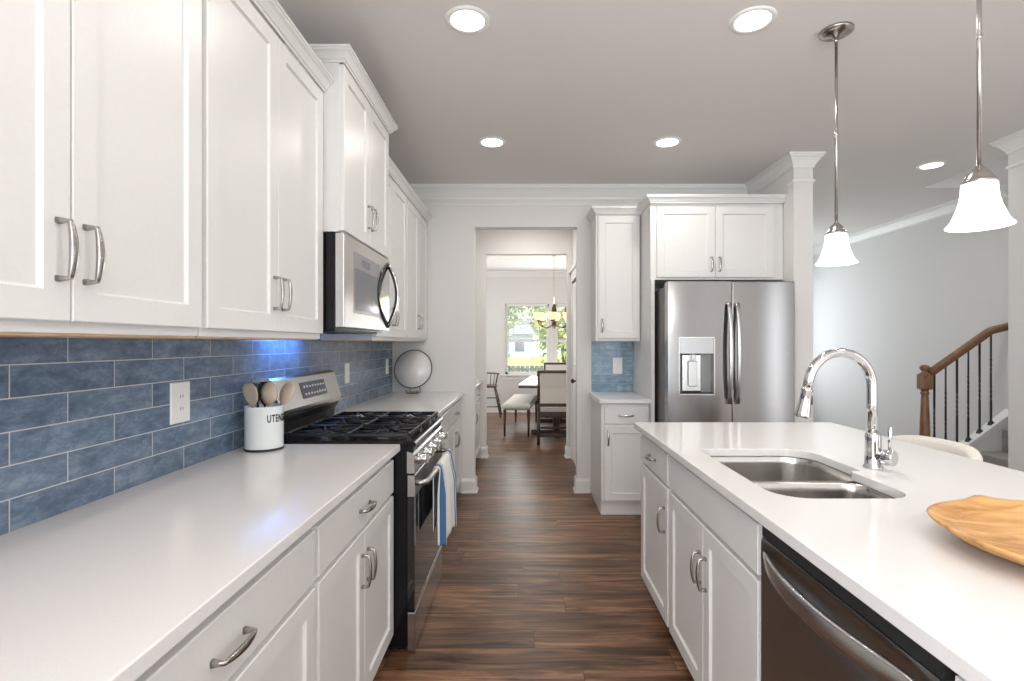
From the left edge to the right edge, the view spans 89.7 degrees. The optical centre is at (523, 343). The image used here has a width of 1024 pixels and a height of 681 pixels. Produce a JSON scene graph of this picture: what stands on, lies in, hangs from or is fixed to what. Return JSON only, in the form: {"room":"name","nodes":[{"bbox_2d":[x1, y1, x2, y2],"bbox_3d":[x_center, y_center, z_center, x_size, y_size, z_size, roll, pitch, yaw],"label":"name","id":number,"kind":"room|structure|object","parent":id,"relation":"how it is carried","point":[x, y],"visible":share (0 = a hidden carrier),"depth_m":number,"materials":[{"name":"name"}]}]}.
{"room":"kitchen","nodes":[
{"label":"kitchen","id":0,"kind":"room"},
{"bbox_2d":[33,337,363,341],"bbox_3d":[-1.255,-0.035,0.730,0.120,2.770,7.860,0,0,0],"label":"wall","id":1,"kind":"structure","parent":0,"point":[33,337],"depth_m":1.52,"materials":[{"name":"paint"}]},
{"bbox_2d":[0,0,201,337],"bbox_3d":[-1.009,-0.581,0.987,0.370,1.132,0.822,0,0,0],"label":"upper cabinet","id":2,"kind":"object","parent":1,"relation":"attached to","point":[101,100],"visible":1,"depth_m":1.06,"materials":[{"name":"paint"}]},
{"bbox_2d":[0,337,391,535],"bbox_3d":[-1.190,0.168,2.179,0.008,0.536,4.958,0,0,0],"label":"backsplash","id":3,"kind":"structure","parent":1,"relation":"attached to","point":[83,421],"depth_m":1.51,"materials":[{"name":"blue tile"}]},
{"bbox_2d":[170,381,189,424],"bbox_3d":[-1.181,0.203,1.775,0.008,0.140,0.098,0,0,0],"label":"outlet","id":4,"kind":"object","parent":3,"relation":"attached to","point":[179,391],"visible":1,"depth_m":1.77,"materials":[{"name":"white plastic"}]},
{"bbox_2d":[178,392,184,400],"bbox_3d":[-1.179,0.182,1.775,0.002,0.030,0.034,0,0,0],"label":"socket","id":5,"kind":"object","parent":4,"relation":"attached to","point":[181,395],"depth_m":1.77,"materials":[{"name":"grey plastic"}]},
{"bbox_2d":[178,404,184,412],"bbox_3d":[-1.179,0.224,1.775,0.002,0.030,0.034,0,0,0],"label":"socket","id":6,"kind":"object","parent":4,"relation":"attached to","point":[181,407],"depth_m":1.77,"materials":[{"name":"grey plastic"}]},
{"bbox_2d":[345,363,349,383],"bbox_3d":[-1.181,0.200,3.455,0.008,0.135,0.080,0,0,0],"label":"outlet","id":7,"kind":"object","parent":3,"relation":"attached to","point":[347,365],"visible":1,"depth_m":3.45,"materials":[{"name":"white plastic"}]},
{"bbox_2d":[386,359,388,373],"bbox_3d":[-1.181,0.200,4.470,0.008,0.130,0.075,0,0,0],"label":"outlet","id":8,"kind":"object","parent":3,"relation":"attached to","point":[387,360],"visible":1,"depth_m":4.46,"materials":[{"name":"white plastic"}]},
{"bbox_2d":[125,0,333,339],"bbox_3d":[-1.009,-0.581,1.819,0.370,1.132,0.838,0,0,0],"label":"upper cabinet","id":9,"kind":"object","parent":1,"relation":"attached to","point":[262,112],"visible":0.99,"depth_m":1.72,"materials":[{"name":"paint"}]},
{"bbox_2d":[284,44,397,257],"bbox_3d":[-0.968,-0.884,2.623,0.452,0.791,0.848,0,0,0],"label":"upper cabinet","id":10,"kind":"object","parent":1,"relation":"attached to","point":[355,140],"visible":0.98,"depth_m":2.39,"materials":[{"name":"paint"}]},
{"bbox_2d":[323,232,399,333],"bbox_3d":[-0.949,-0.270,2.623,0.470,0.431,0.760,0,0,0],"label":"microwave","id":11,"kind":"object","parent":10,"relation":"attached to","point":[355,276],"visible":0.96,"depth_m":2.39,"materials":[{"name":"silver metal"}]},
{"bbox_2d":[320,157,412,340],"bbox_3d":[-1.009,-0.581,3.419,0.370,1.132,0.822,0,0,0],"label":"upper cabinet","id":12,"kind":"object","parent":1,"relation":"attached to","point":[397,258],"visible":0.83,"depth_m":3.52,"materials":[{"name":"paint"}]},
{"bbox_2d":[364,190,431,341],"bbox_3d":[-1.009,-0.581,4.244,0.370,1.132,0.823,0,0,0],"label":"upper cabinet","id":13,"kind":"object","parent":1,"relation":"attached to","point":[417,227],"visible":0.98,"depth_m":4.18,"materials":[{"name":"paint"}]},
{"bbox_2d":[476,230,571,457],"bbox_3d":[-0.210,-0.035,6.125,4.780,2.770,0.110,0,0,0],"label":"wall","id":14,"kind":"structure","parent":0,"point":[488,242],"depth_m":6.07,"materials":[{"name":"paint"}]},
{"bbox_2d":[481,446,488,457],"bbox_3d":[-1.459,1.285,6.125,2.082,0.130,0.158,0,0,0],"label":"baseboard","id":15,"kind":"structure","parent":14,"relation":"attached to","point":[484,450],"depth_m":6.06,"materials":[{"name":"white paint"}]},
{"bbox_2d":[564,446,570,457],"bbox_3d":[1.335,1.285,6.125,1.691,0.130,0.158,0,0,0],"label":"baseboard","id":16,"kind":"structure","parent":14,"relation":"attached to","point":[567,454],"depth_m":6.06,"materials":[{"name":"white paint"}]},
{"bbox_2d":[487,277,565,405],"bbox_3d":[-0.150,-0.035,10.160,4.900,2.770,0.120,0,0,0],"label":"wall","id":17,"kind":"structure","parent":0,"point":[501,291],"depth_m":10.10,"materials":[{"name":"paint"}]},
{"bbox_2d":[487,406,534,412],"bbox_3d":[-0.160,1.285,10.088,4.680,0.130,0.024,0,0,0],"label":"baseboard","id":18,"kind":"structure","parent":17,"relation":"attached to","point":[489,409],"depth_m":10.08,"materials":[{"name":"white paint"}]},
{"bbox_2d":[501,374,536,379],"bbox_3d":[0.570,0.659,10.088,2.020,0.102,0.085,0,0,0],"label":"trim","id":19,"kind":"structure","parent":17,"relation":"attached to","point":[506,376],"depth_m":10.08,"materials":[{"name":"white paint"}]},
{"bbox_2d":[487,271,565,276],"bbox_3d":[-0.160,-1.362,10.060,4.680,0.114,0.080,0,0,0],"label":"trim","id":20,"kind":"structure","parent":17,"relation":"attached to","point":[489,273],"depth_m":10.06,"materials":[{"name":"white paint"}]},
{"bbox_2d":[505,304,548,373],"bbox_3d":[0.071,-0.085,10.138,0.853,1.380,0.104,0,0,0],"label":"window","id":21,"kind":"structure","parent":17,"relation":"in","point":[507,340],"depth_m":10.12,"materials":[{"name":"white paint"}]},
{"bbox_2d":[506,304,547,335],"bbox_3d":[0.071,-0.436,10.106,0.813,0.673,0.040,0,0,0],"label":"blind","id":22,"kind":"object","parent":21,"relation":"attached to","point":[507,305],"depth_m":10.10,"materials":[{"name":"white"}]},
{"bbox_2d":[555,304,565,361],"bbox_3d":[1.058,-0.085,10.138,0.873,1.380,0.104,0,0,0],"label":"window","id":23,"kind":"structure","parent":17,"relation":"in","point":[556,305],"depth_m":10.12,"materials":[{"name":"white paint"}]},
{"bbox_2d":[556,304,565,324],"bbox_3d":[1.058,-0.436,10.106,0.833,0.673,0.040,0,0,0],"label":"blind","id":24,"kind":"object","parent":23,"relation":"attached to","point":[557,305],"depth_m":10.10,"materials":[{"name":"white"}]},
{"bbox_2d":[373,413,693,680],"bbox_3d":[2.250,1.410,3.550,10.500,0.120,13.500,0,0,0],"label":"floor","id":25,"kind":"structure","parent":0,"point":[536,583],"depth_m":2.83,"materials":[{"name":"brown wood"}]},
{"bbox_2d":[135,529,314,680],"bbox_3d":[-0.859,0.909,0.979,0.669,0.882,0.837,0,0,0],"label":"base cabinet","id":26,"kind":"object","parent":25,"relation":"on","point":[265,631],"visible":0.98,"depth_m":1.11,"materials":[{"name":"paint"}]},
{"bbox_2d":[252,370,447,651],"bbox_3d":[-0.796,0.752,2.619,0.775,1.196,0.755,0,0,0],"label":"gas range","id":27,"kind":"object","parent":25,"relation":"on","point":[310,417],"visible":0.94,"depth_m":2.37,"materials":[{"name":"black metal"}]},
{"bbox_2d":[284,417,442,446],"bbox_3d":[-0.798,0.438,2.619,0.664,0.025,0.755,0,0,0],"label":"cooktop","id":28,"kind":"object","parent":27,"relation":"in","point":[416,439],"depth_m":2.28,"materials":[{"name":"black metal"}]},
{"bbox_2d":[433,449,457,545],"bbox_3d":[-0.406,0.801,2.700,0.078,0.411,0.400,0,0,0],"label":"dish towel","id":29,"kind":"object","parent":27,"relation":"hanging from","point":[445,515],"visible":0.97,"depth_m":2.62,"materials":[{"name":"white fabric"}]},
{"bbox_2d":[310,460,393,680],"bbox_3d":[-0.859,0.909,1.816,0.669,0.882,0.831,0,0,0],"label":"base cabinet","id":30,"kind":"object","parent":25,"relation":"on","point":[353,584],"visible":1,"depth_m":1.75,"materials":[{"name":"paint"}]},
{"bbox_2d":[439,411,447,454],"bbox_3d":[-0.859,0.909,3.417,0.669,0.882,0.825,0,0,0],"label":"base cabinet","id":31,"kind":"object","parent":25,"relation":"on","point":[444,424],"visible":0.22,"depth_m":3.70,"materials":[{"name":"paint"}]},
{"bbox_2d":[335,392,463,416],"bbox_3d":[-0.865,0.451,3.829,0.659,0.030,1.658,0,0,0],"label":"countertop","id":32,"kind":"structure","parent":31,"relation":"on","point":[440,402],"depth_m":3.81,"materials":[{"name":"stone"}]},
{"bbox_2d":[394,350,431,393],"bbox_3d":[-0.965,0.244,4.518,0.343,0.381,0.151,0,0,0],"label":"round mirror","id":33,"kind":"object","parent":32,"relation":"on","point":[413,368],"visible":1,"depth_m":4.50,"materials":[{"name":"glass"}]},
{"bbox_2d":[446,399,460,490],"bbox_3d":[-0.859,0.909,4.244,0.669,0.882,0.822,0,0,0],"label":"base cabinet","id":34,"kind":"object","parent":25,"relation":"on","point":[454,412],"visible":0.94,"depth_m":4.25,"materials":[{"name":"paint"}]},
{"bbox_2d":[476,386,479,457],"bbox_3d":[-0.798,0.909,5.420,0.634,0.882,1.289,0,0,0],"label":"base cabinet","id":35,"kind":"object","parent":25,"relation":"on","point":[478,387],"visible":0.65,"depth_m":5.88,"materials":[{"name":"paint"}]},
{"bbox_2d":[487,372,501,417],"bbox_3d":[-0.700,0.951,9.550,0.594,0.805,0.463,0,0,0],"label":"spindle chair","id":36,"kind":"object","parent":25,"relation":"on","point":[490,385],"visible":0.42,"depth_m":9.44,"materials":[{"name":"brown wood"}]},
{"bbox_2d":[502,394,536,436],"bbox_3d":[-0.030,1.107,8.147,0.410,0.485,1.440,0,0,6],"label":"upholstered bench","id":37,"kind":"object","parent":25,"relation":"on","point":[516,402],"visible":0.93,"depth_m":7.49,"materials":[{"name":"beige fabric"}]},
{"bbox_2d":[518,376,565,433],"bbox_3d":[0.549,0.968,8.235,1.050,0.765,1.950,0,0,6],"label":"dining table","id":38,"kind":"object","parent":25,"relation":"on","point":[531,382],"visible":0.17,"depth_m":7.64,"materials":[{"name":"white"}]},
{"bbox_2d":[537,370,565,444],"bbox_3d":[0.465,0.855,7.140,0.572,1.000,0.600,0,0,0],"label":"dining chair","id":39,"kind":"object","parent":25,"relation":"on","point":[551,384],"visible":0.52,"depth_m":6.90,"materials":[{"name":"beige fabric"}]},
{"bbox_2d":[544,362,565,369],"bbox_3d":[0.660,0.855,9.400,0.572,1.000,0.600,0,0,0],"label":"dining chair","id":40,"kind":"object","parent":25,"relation":"on","point":[547,365],"visible":0.08,"depth_m":9.63,"materials":[{"name":"beige fabric"}]},
{"bbox_2d":[591,397,648,514],"bbox_3d":[0.799,0.909,4.323,0.377,0.882,0.671,0,0,0],"label":"base cabinet","id":41,"kind":"object","parent":25,"relation":"on","point":[616,461],"visible":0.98,"depth_m":4.03,"materials":[{"name":"paint"}]},
{"bbox_2d":[589,392,650,402],"bbox_3d":[0.789,0.451,4.327,0.399,0.030,0.655,0,0,0],"label":"countertop","id":42,"kind":"structure","parent":41,"relation":"on","point":[600,397],"depth_m":4.16,"materials":[{"name":"stone"}]},
{"bbox_2d":[641,434,672,626],"bbox_3d":[0.927,0.909,2.531,0.654,0.882,0.537,0,0,0],"label":"base cabinet","id":43,"kind":"object","parent":25,"relation":"on","point":[655,488],"visible":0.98,"depth_m":2.51,"materials":[{"name":"paint"}]},
{"bbox_2d":[633,194,786,421],"bbox_3d":[1.488,0.101,4.309,1.077,2.497,0.699,0,0,0],"label":"tall cabinet","id":44,"kind":"object","parent":25,"relation":"on","point":[679,242],"visible":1,"depth_m":4.01,"materials":[{"name":"paint"}]},
{"bbox_2d":[655,281,794,421],"bbox_3d":[1.490,0.453,4.119,0.910,1.795,1.002,0,0,0],"label":"refrigerator","id":45,"kind":"object","parent":25,"relation":"on","point":[725,350],"visible":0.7,"depth_m":3.69,"materials":[{"name":"grey metal"}]},
{"bbox_2d":[669,456,862,680],"bbox_3d":[0.927,0.909,1.823,0.654,0.882,0.875,0,0,0],"label":"base cabinet","id":46,"kind":"object","parent":25,"relation":"on","point":[715,545],"visible":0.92,"depth_m":1.76,"materials":[{"name":"paint"}]},
{"bbox_2d":[634,422,1023,680],"bbox_3d":[1.155,0.451,1.565,1.090,0.030,2.570,0,0,0],"label":"countertop","id":47,"kind":"structure","parent":46,"relation":"on","point":[962,602],"depth_m":1.21,"materials":[{"name":"stone"}]},
{"bbox_2d":[710,456,894,498],"bbox_3d":[0.942,0.572,1.790,0.471,0.210,0.716,0,0,0],"label":"sink","id":48,"kind":"object","parent":47,"relation":"in","point":[782,475],"visible":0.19,"depth_m":2.01,"materials":[{"name":"metal"}]},
{"bbox_2d":[794,348,897,469],"bbox_3d":[1.107,0.225,1.780,0.342,0.420,0.101,0,0,0],"label":"faucet","id":49,"kind":"object","parent":47,"relation":"on","point":[874,456],"visible":1,"depth_m":1.78,"materials":[{"name":"silver metal"}]},
{"bbox_2d":[927,495,1023,565],"bbox_3d":[1.121,0.406,1.034,0.485,0.059,0.498,0,0,0],"label":"wooden bowl","id":50,"kind":"object","parent":47,"relation":"on","point":[995,526],"visible":1,"depth_m":1.16,"materials":[{"name":"brown wood"}]},
{"bbox_2d":[761,526,958,680],"bbox_3d":[0.909,0.909,1.078,0.662,0.881,0.596,0,0,0],"label":"dishwasher","id":51,"kind":"object","parent":25,"relation":"on","point":[813,628],"visible":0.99,"depth_m":1.08,"materials":[{"name":"silver metal"}]},
{"bbox_2d":[892,435,982,460],"bbox_3d":[1.696,0.891,2.290,0.472,0.919,0.490,0,0,0],"label":"counter stool","id":52,"kind":"object","parent":25,"relation":"on","point":[953,447],"visible":0.2,"depth_m":2.29,"materials":[{"name":"beige fabric"}]},
{"bbox_2d":[955,676,965,680],"bbox_3d":[0.927,0.909,0.536,0.654,0.882,0.471,0,0,0],"label":"base cabinet","id":53,"kind":"object","parent":25,"relation":"on","point":[957,678],"visible":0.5,"depth_m":0.75,"materials":[{"name":"paint"}]},
{"bbox_2d":[959,409,1007,467],"bbox_3d":[5.300,-0.031,4.162,3.600,2.763,0.915,0,0,0],"label":"staircase","id":54,"kind":"structure","parent":25,"relation":"on","point":[992,443],"depth_m":4.55,"materials":[{"name":"white wood"}]},
{"bbox_2d":[917,322,1007,441],"bbox_3d":[3.929,0.578,4.572,0.825,1.544,0.092,0,0,0],"label":"stair railing","id":55,"kind":"object","parent":54,"relation":"on","point":[926,380],"visible":0.81,"depth_m":4.56,"materials":[{"name":"brown wood"}]},
{"bbox_3d":[-0.859,0.909,0.139,0.669,0.882,0.837,0,0,0],"label":"base cabinet","id":56,"kind":"object","parent":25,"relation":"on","visible":0},
{"bbox_2d":[0,444,399,680],"bbox_3d":[-0.865,0.451,0.968,0.659,0.030,2.536,0,0,0],"label":"countertop","id":57,"kind":"structure","parent":56,"relation":"on","point":[102,589],"depth_m":1.07,"materials":[{"name":"stone"}]},
{"bbox_2d":[244,403,283,452],"bbox_3d":[-1.072,0.345,2.130,0.151,0.180,0.151,0,0,0],"label":"utensil crock","id":58,"kind":"object","parent":57,"relation":"on","point":[263,426],"visible":0.97,"depth_m":2.07,"materials":[{"name":"white ceramic"}]},
{"bbox_2d":[242,383,257,406],"bbox_3d":[-1.107,0.288,2.102,0.074,0.254,0.067,0,0,0],"label":"wooden spoon","id":59,"kind":"object","parent":58,"relation":"in","point":[250,393],"visible":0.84,"depth_m":2.09,"materials":[{"name":"beige wood"}]},
{"bbox_2d":[253,383,260,406],"bbox_3d":[-1.105,0.289,2.148,0.042,0.250,0.021,0,0,21],"label":"serving fork","id":60,"kind":"object","parent":58,"relation":"in","point":[254,384],"visible":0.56,"depth_m":2.14,"materials":[{"name":"black"}]},
{"bbox_2d":[257,382,266,406],"bbox_3d":[-1.094,0.287,2.168,0.078,0.254,0.017,0,0,20],"label":"slotted turner","id":61,"kind":"object","parent":58,"relation":"in","point":[262,383],"visible":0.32,"depth_m":2.17,"materials":[{"name":"black"}]},
{"bbox_2d":[261,382,277,406],"bbox_3d":[-1.055,0.286,2.120,0.088,0.255,0.028,0,0,21],"label":"wooden spoon","id":62,"kind":"object","parent":58,"relation":"in","point":[269,393],"visible":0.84,"depth_m":2.11,"materials":[{"name":"beige wood"}]},
{"bbox_2d":[279,382,294,405],"bbox_3d":[-1.026,0.290,2.170,0.129,0.252,0.038,0,0,-4],"label":"spoon","id":63,"kind":"object","parent":58,"relation":"in","point":[287,391],"visible":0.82,"depth_m":2.16,"materials":[{"name":"beige wood"}]},
{"bbox_2d":[392,199,747,492],"bbox_3d":[0.432,-0.035,4.715,3.495,2.770,0.110,0,0,0],"label":"wall","id":64,"kind":"structure","parent":0,"point":[450,345],"depth_m":4.66,"materials":[{"name":"paint"}]},
{"bbox_2d":[461,475,478,492],"bbox_3d":[-0.489,1.285,4.715,0.142,0.130,0.158,0,0,0],"label":"baseboard","id":65,"kind":"structure","parent":64,"relation":"attached to","point":[468,485],"depth_m":4.64,"materials":[{"name":"white paint"}]},
{"bbox_2d":[573,475,589,492],"bbox_3d":[0.530,1.285,4.718,0.140,0.130,0.163,0,0,0],"label":"baseboard","id":66,"kind":"structure","parent":64,"relation":"attached to","point":[581,485],"depth_m":4.64,"materials":[{"name":"white paint"}]},
{"bbox_2d":[396,152,825,204],"bbox_3d":[0.521,-1.335,4.289,3.431,0.170,0.962,0,0,0],"label":"trim","id":67,"kind":"structure","parent":64,"relation":"attached to","point":[791,160],"depth_m":4.60,"materials":[{"name":"white paint"}]},
{"bbox_2d":[591,341,632,391],"bbox_3d":[0.801,0.208,4.655,0.373,0.455,0.008,0,0,0],"label":"backsplash","id":68,"kind":"structure","parent":64,"relation":"attached to","point":[603,379],"depth_m":4.65,"materials":[{"name":"blue tile"}]},
{"bbox_2d":[613,357,621,373],"bbox_3d":[0.850,0.200,4.646,0.085,0.150,0.009,0,0,0],"label":"light switch","id":69,"kind":"object","parent":68,"relation":"attached to","point":[617,361],"visible":1,"depth_m":4.64,"materials":[{"name":"white plastic"}]},
{"bbox_2d":[586,206,640,340],"bbox_3d":[0.777,-0.584,4.474,0.417,1.127,0.370,0,0,0],"label":"upper cabinet","id":70,"kind":"object","parent":64,"relation":"attached to","point":[615,230],"visible":0.98,"depth_m":4.34,"materials":[{"name":"paint"}]},
{"bbox_2d":[572,230,575,283],"bbox_3d":[0.630,-0.035,5.420,0.110,2.770,1.300,0,0,0],"label":"wall","id":71,"kind":"structure","parent":0,"point":[573,231],"depth_m":5.92,"materials":[{"name":"paint"}]},
{"bbox_2d":[569,261,575,459],"bbox_3d":[0.552,0.250,5.590,0.045,2.200,0.940,0,0,0],"label":"trim","id":72,"kind":"structure","parent":71,"relation":"attached to","point":[572,271],"depth_m":5.96,"materials":[{"name":"white paint"}]},
{"bbox_2d":[571,282,575,465],"bbox_3d":[0.566,0.330,5.600,0.109,2.020,0.700,0,0,0],"label":"door","id":73,"kind":"structure","parent":71,"relation":"in","point":[573,380],"depth_m":5.75,"materials":[{"name":"white paint"}]},
{"bbox_2d":[249,0,1023,270],"bbox_3d":[2.250,-1.545,3.550,10.500,0.250,13.500,0,0,0],"label":"ceiling","id":74,"kind":"structure","parent":0,"point":[576,91],"depth_m":2.89,"materials":[{"name":"paint"}]},
{"bbox_2d":[445,5,489,33],"bbox_3d":[-0.245,-1.416,2.260,0.196,0.007,0.196,0,0,0],"label":"recessed light","id":75,"kind":"object","parent":74,"relation":"in","point":[465,19],"visible":1,"depth_m":2.25,"materials":[{"name":"white plastic"}]},
{"bbox_2d":[478,137,505,147],"bbox_3d":[-0.222,-1.416,3.630,0.196,0.007,0.196,0,0,0],"label":"recessed light","id":76,"kind":"object","parent":74,"relation":"in","point":[489,142],"visible":1,"depth_m":3.63,"materials":[{"name":"white plastic"}]},
{"bbox_2d":[534,304,565,328],"bbox_3d":[0.486,-0.827,8.200,0.654,1.184,0.678,0,0,0],"label":"chandelier","id":77,"kind":"object","parent":74,"relation":"hanging from","point":[554,317],"visible":0.67,"depth_m":8.09,"materials":[{"name":"yellow glass"}]},
{"bbox_2d":[653,137,681,147],"bbox_3d":[1.013,-1.416,3.630,0.196,0.007,0.196,0,0,0],"label":"recessed light","id":78,"kind":"object","parent":74,"relation":"in","point":[665,142],"visible":1,"depth_m":3.63,"materials":[{"name":"white plastic"}]},
{"bbox_2d":[729,5,776,33],"bbox_3d":[1.005,-1.416,2.260,0.196,0.007,0.196,0,0,0],"label":"recessed light","id":79,"kind":"object","parent":74,"relation":"in","point":[753,19],"visible":1,"depth_m":2.25,"materials":[{"name":"white plastic"}]},
{"bbox_2d":[815,21,858,266],"bbox_3d":[1.421,-0.891,2.340,0.170,1.058,0.170,0,0,0],"label":"pendant light","id":80,"kind":"object","parent":74,"relation":"hanging from","point":[836,251],"visible":1,"depth_m":2.32,"materials":[{"name":"white glass"}]},
{"bbox_2d":[916,161,947,169],"bbox_3d":[3.250,-1.416,4.100,0.196,0.007,0.196,0,0,0],"label":"recessed light","id":81,"kind":"object","parent":74,"relation":"in","point":[936,164],"visible":1,"depth_m":4.09,"materials":[{"name":"white plastic"}]},
{"bbox_2d":[944,0,1016,232],"bbox_3d":[1.413,-0.891,1.597,0.170,1.058,0.170,0,0,0],"label":"pendant light","id":82,"kind":"object","parent":74,"relation":"hanging from","point":[980,206],"visible":1,"depth_m":1.58,"materials":[{"name":"white glass"}]},
{"bbox_2d":[748,168,812,421],"bbox_3d":[2.103,-0.035,4.265,0.145,2.770,0.790,0,0,0],"label":"wall","id":83,"kind":"structure","parent":0,"point":[798,205],"depth_m":3.87,"materials":[{"name":"paint"}]},
{"bbox_2d":[787,179,814,185],"bbox_3d":[2.103,-1.222,4.279,0.166,0.024,0.842,0,0,0],"label":"trim","id":84,"kind":"structure","parent":83,"relation":"attached to","point":[793,180],"depth_m":3.86,"materials":[{"name":"white paint"}]},
{"bbox_2d":[813,198,1007,441],"bbox_3d":[5.865,-0.035,6.350,3.070,2.770,3.500,0,0,0],"label":"wall","id":85,"kind":"structure","parent":0,"point":[913,296],"depth_m":5.73,"materials":[{"name":"paint"}]},
{"bbox_2d":[813,185,1007,255],"bbox_3d":[4.287,-1.362,6.300,0.086,0.114,3.400,0,0,0],"label":"trim","id":86,"kind":"structure","parent":85,"relation":"attached to","point":[947,208],"depth_m":5.75,"materials":[{"name":"white paint"}]},
{"bbox_2d":[994,155,1007,160],"bbox_3d":[5.500,-1.300,4.200,4.000,5.300,1.300,0,0,0],"label":"wall","id":87,"kind":"structure","parent":0,"point":[1005,158],"depth_m":4.70,"materials":[{"name":"paint"}]},
{"bbox_2d":[1008,148,1023,471],"bbox_3d":[3.460,-0.035,0.190,0.180,2.770,6.780,0,0,0],"label":"wall","id":88,"kind":"structure","parent":0,"point":[1016,174],"depth_m":3.52,"materials":[{"name":"paint"}]},
{"bbox_2d":[989,128,1023,154],"bbox_3d":[3.461,-1.368,0.324,0.319,0.103,6.649,0,0,0],"label":"trim","id":89,"kind":"structure","parent":88,"relation":"attached to","point":[1013,142],"depth_m":3.52,"materials":[{"name":"white paint"}]},
{"bbox_2d":[1005,160,1023,168],"bbox_3d":[3.490,-1.222,0.295,0.261,0.024,6.591,0,0,0],"label":"trim","id":90,"kind":"structure","parent":88,"relation":"attached to","point":[1020,162],"depth_m":3.52,"materials":[{"name":"white paint"}]},
{"label":"outside","id":91,"kind":"structure","parent":0,"visible":0},
{"bbox_2d":[508,354,561,371],"bbox_3d":[0.000,1.750,45.200,80.000,0.100,69.600,0,0,0],"label":"ground","id":92,"kind":"structure","parent":91,"point":[535,361],"depth_m":48.64,"materials":[{"name":"plant"}]},
{"bbox_2d":[508,307,532,329],"bbox_3d":[-1.393,-2.018,24.019,4.616,7.465,4.413,0,0,0],"label":"tree","id":93,"kind":"object","parent":92,"relation":"on","point":[509,326],"visible":0.02,"depth_m":23.96,"materials":[{"name":"green plant"}]},
{"bbox_2d":[508,309,533,344],"bbox_3d":[-2.581,-5.242,45.931,7.502,13.909,7.884,0,0,38],"label":"tree","id":94,"kind":"object","parent":92,"relation":"on","point":[511,309],"visible":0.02,"depth_m":45.83,"materials":[{"name":"green plant"}]},
{"bbox_2d":[508,319,534,357],"bbox_3d":[-3.950,-0.775,65.000,10.900,4.950,7.000,0,0,0],"label":"house","id":95,"kind":"structure","parent":92,"relation":"on","point":[515,349],"depth_m":62.00,"materials":[{"name":"white"}]},
{"bbox_2d":[508,366,543,371],"bbox_3d":[0.065,1.300,21.045,12.130,0.800,0.090,0,0,0],"label":"picket fence","id":96,"kind":"object","parent":92,"relation":"on","point":[510,368],"visible":0.06,"depth_m":21.00,"materials":[{"name":"white wood"}]},
{"bbox_2d":[528,307,565,363],"bbox_3d":[1.523,-1.896,18.509,3.445,7.223,3.462,0,0,0],"label":"tree","id":97,"kind":"object","parent":92,"relation":"on","point":[539,333],"visible":0.13,"depth_m":18.25,"materials":[{"name":"green plant"}]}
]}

